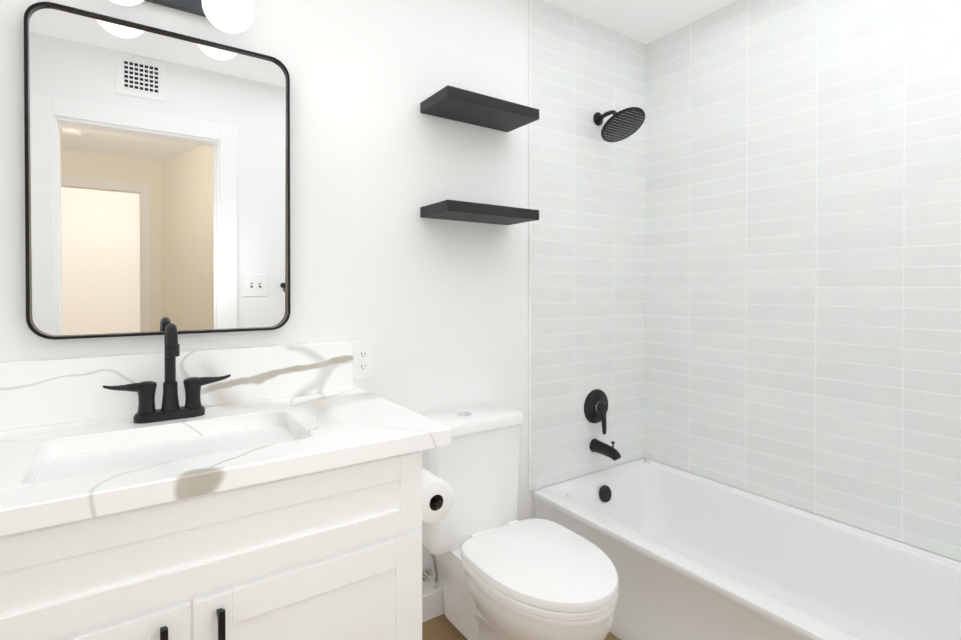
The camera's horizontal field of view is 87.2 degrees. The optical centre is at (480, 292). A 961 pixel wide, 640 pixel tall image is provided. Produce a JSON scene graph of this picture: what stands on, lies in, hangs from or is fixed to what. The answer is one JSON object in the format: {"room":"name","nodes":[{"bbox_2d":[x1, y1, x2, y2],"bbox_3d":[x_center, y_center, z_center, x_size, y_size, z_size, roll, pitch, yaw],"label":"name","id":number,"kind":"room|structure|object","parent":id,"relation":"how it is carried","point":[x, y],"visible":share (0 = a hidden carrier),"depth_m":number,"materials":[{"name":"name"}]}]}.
{"room":"bathroom","nodes":[
{"label":"bathroom","id":0,"kind":"room"},
{"bbox_2d":[0,0,642,594],"bbox_3d":[-0.285,-0.021,1.857,2.871,2.440,0.120,0,1,-35],"label":"wall","id":1,"kind":"structure","parent":0,"point":[436,310],"depth_m":1.76,"materials":[{"name":"white paint"}]},
{"bbox_2d":[24,2,290,339],"bbox_3d":[-0.839,-0.296,1.380,0.606,0.817,0.032,0,1,-35],"label":"mirror","id":2,"kind":"object","parent":1,"relation":"attached to","point":[157,180],"visible":1,"depth_m":1.35,"materials":[{"name":"black mirror"}]},
{"bbox_2d":[109,0,254,33],"bbox_3d":[-0.793,-0.803,1.313,0.367,0.198,0.188,0,1,-35],"label":"sconce","id":3,"kind":"object","parent":1,"relation":"attached to","point":[232,16],"visible":1,"depth_m":1.33,"materials":[{"name":"white glass"}]},
{"bbox_2d":[353,340,372,379],"bbox_3d":[-0.397,0.226,1.703,0.070,0.131,0.010,0,1,-35],"label":"outlet","id":4,"kind":"object","parent":1,"relation":"attached to","point":[362,359],"visible":0.96,"depth_m":1.70,"materials":[{"name":"white plastic"}]},
{"bbox_2d":[422,588,444,622],"bbox_3d":[-0.092,1.151,1.920,0.745,0.095,0.012,0,1,-35],"label":"baseboard","id":5,"kind":"structure","parent":1,"relation":"attached to","point":[432,604],"depth_m":1.85,"materials":[{"name":"white paint"}]},
{"bbox_2d":[420,85,538,131],"bbox_3d":[0.001,-0.669,1.858,0.400,0.037,0.194,0,1,-35],"label":"shelf","id":6,"kind":"object","parent":1,"relation":"attached to","point":[461,105],"visible":1,"depth_m":1.81,"materials":[{"name":"black wood"}]},
{"bbox_2d":[420,200,538,224],"bbox_3d":[0.001,-0.292,1.861,0.400,0.037,0.194,0,1,-35],"label":"shelf","id":7,"kind":"object","parent":1,"relation":"attached to","point":[455,210],"visible":1,"depth_m":1.79,"materials":[{"name":"black wood"}]},
{"bbox_2d":[531,0,645,490],"bbox_3d":[0.520,-0.206,2.334,0.746,2.078,0.008,0,1,-35],"label":"tiled wall","id":8,"kind":"structure","parent":1,"relation":"attached to","point":[588,278],"depth_m":2.29,"materials":[{"name":"white tile"}]},
{"bbox_2d":[529,0,531,490],"bbox_3d":[0.208,-0.204,2.118,0.012,2.078,0.009,0,1,-35],"label":"trim","id":9,"kind":"structure","parent":8,"relation":"attached to","point":[530,151],"depth_m":2.11,"materials":[{"name":"white paint"}]},
{"bbox_2d":[584,389,607,433],"bbox_3d":[0.552,0.546,2.321,0.158,0.197,0.058,0,1,-35],"label":"shower valve","id":10,"kind":"object","parent":8,"relation":"attached to","point":[596,406],"visible":1,"depth_m":2.31,"materials":[{"name":"black metal"}]},
{"bbox_2d":[589,438,620,460],"bbox_3d":[0.570,0.704,2.278,0.062,0.083,0.151,0,1,-35],"label":"tub spout","id":11,"kind":"object","parent":8,"relation":"attached to","point":[603,448],"visible":1,"depth_m":2.26,"materials":[{"name":"black metal"}]},
{"bbox_2d":[593,107,644,141],"bbox_3d":[0.605,-0.758,2.235,0.200,0.154,0.242,0,1,-35],"label":"shower head","id":12,"kind":"object","parent":8,"relation":"attached to","point":[623,124],"visible":1,"depth_m":2.21},
{"bbox_2d":[422,614,619,639],"bbox_3d":[1.054,1.253,-1.096,4.031,0.060,6.520,0,1,-35],"label":"floor","id":13,"kind":"structure","parent":0,"point":[442,627],"depth_m":1.79,"materials":[{"name":"brown wood"}]},
{"bbox_2d":[0,341,450,639],"bbox_3d":[-0.685,0.685,1.153,1.087,1.039,0.593,0,1,-35],"label":"bathroom vanity","id":14,"kind":"object","parent":13,"relation":"on","point":[273,493],"visible":1,"depth_m":1.07,"materials":[{"name":"white paint"}]},
{"bbox_2d":[103,323,230,423],"bbox_3d":[-0.781,0.200,1.273,0.278,0.246,0.130,0,1,-35],"label":"faucet","id":15,"kind":"object","parent":14,"relation":"on","point":[170,409],"visible":1,"depth_m":1.29,"materials":[{"name":"black metal"}]},
{"bbox_2d":[422,468,453,523],"bbox_3d":[-0.162,0.557,1.369,0.116,0.140,0.207,0,1,-35],"label":"toilet paper","id":16,"kind":"object","parent":14,"relation":"attached to","point":[437,497],"visible":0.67,"depth_m":1.31,"materials":[{"name":"white paper"}]},
{"bbox_2d":[421,403,618,639],"bbox_3d":[0.099,0.815,1.591,0.404,0.772,0.739,0,1,-35],"label":"toilet","id":17,"kind":"object","parent":13,"relation":"on","point":[505,574],"visible":0.92,"depth_m":1.59,"materials":[{"name":"white ceramic"}]},
{"bbox_2d":[422,554,439,588],"bbox_3d":[-0.174,0.959,1.788,0.068,0.186,0.108,0,1,-35],"label":"supply hose","id":18,"kind":"object","parent":17,"relation":"attached to","point":[427,575],"visible":0.79,"depth_m":1.78,"materials":[{"name":"grey metal"}]},
{"bbox_2d":[533,458,960,639],"bbox_3d":[1.015,1.020,1.629,0.742,0.360,1.730,0,1,-35],"label":"bathtub","id":19,"kind":"object","parent":13,"relation":"on","point":[691,556],"visible":0.9,"depth_m":1.76,"materials":[{"name":"white ceramic"}]},
{"bbox_2d":[599,485,611,501],"bbox_3d":[0.557,0.895,2.245,0.072,0.072,0.026,0,1,-35],"label":"overflow drain cover","id":20,"kind":"object","parent":19,"relation":"attached to","point":[605,494],"visible":1,"depth_m":2.24,"materials":[{"name":"black metal"}]},
{"bbox_2d":[543,0,737,44],"bbox_3d":[1.054,-1.247,-1.117,4.031,0.060,6.520,0,1,-35],"label":"ceiling","id":21,"kind":"structure","parent":0,"point":[645,22],"depth_m":2.25,"materials":[{"name":"white paint"}]},
{"bbox_2d":[644,457,960,561],"bbox_3d":[1.409,-0.021,1.823,0.120,2.440,1.860,0,1,-35],"label":"wall","id":22,"kind":"structure","parent":0,"point":[814,513],"depth_m":1.90,"materials":[{"name":"white tile"}]},
{"bbox_2d":[645,0,960,560],"bbox_3d":[1.322,-0.202,1.835,0.008,2.078,1.739,0,1,-35],"label":"tiled wall","id":23,"kind":"structure","parent":22,"relation":"attached to","point":[803,254],"depth_m":1.92,"materials":[{"name":"white tile"}]}
]}

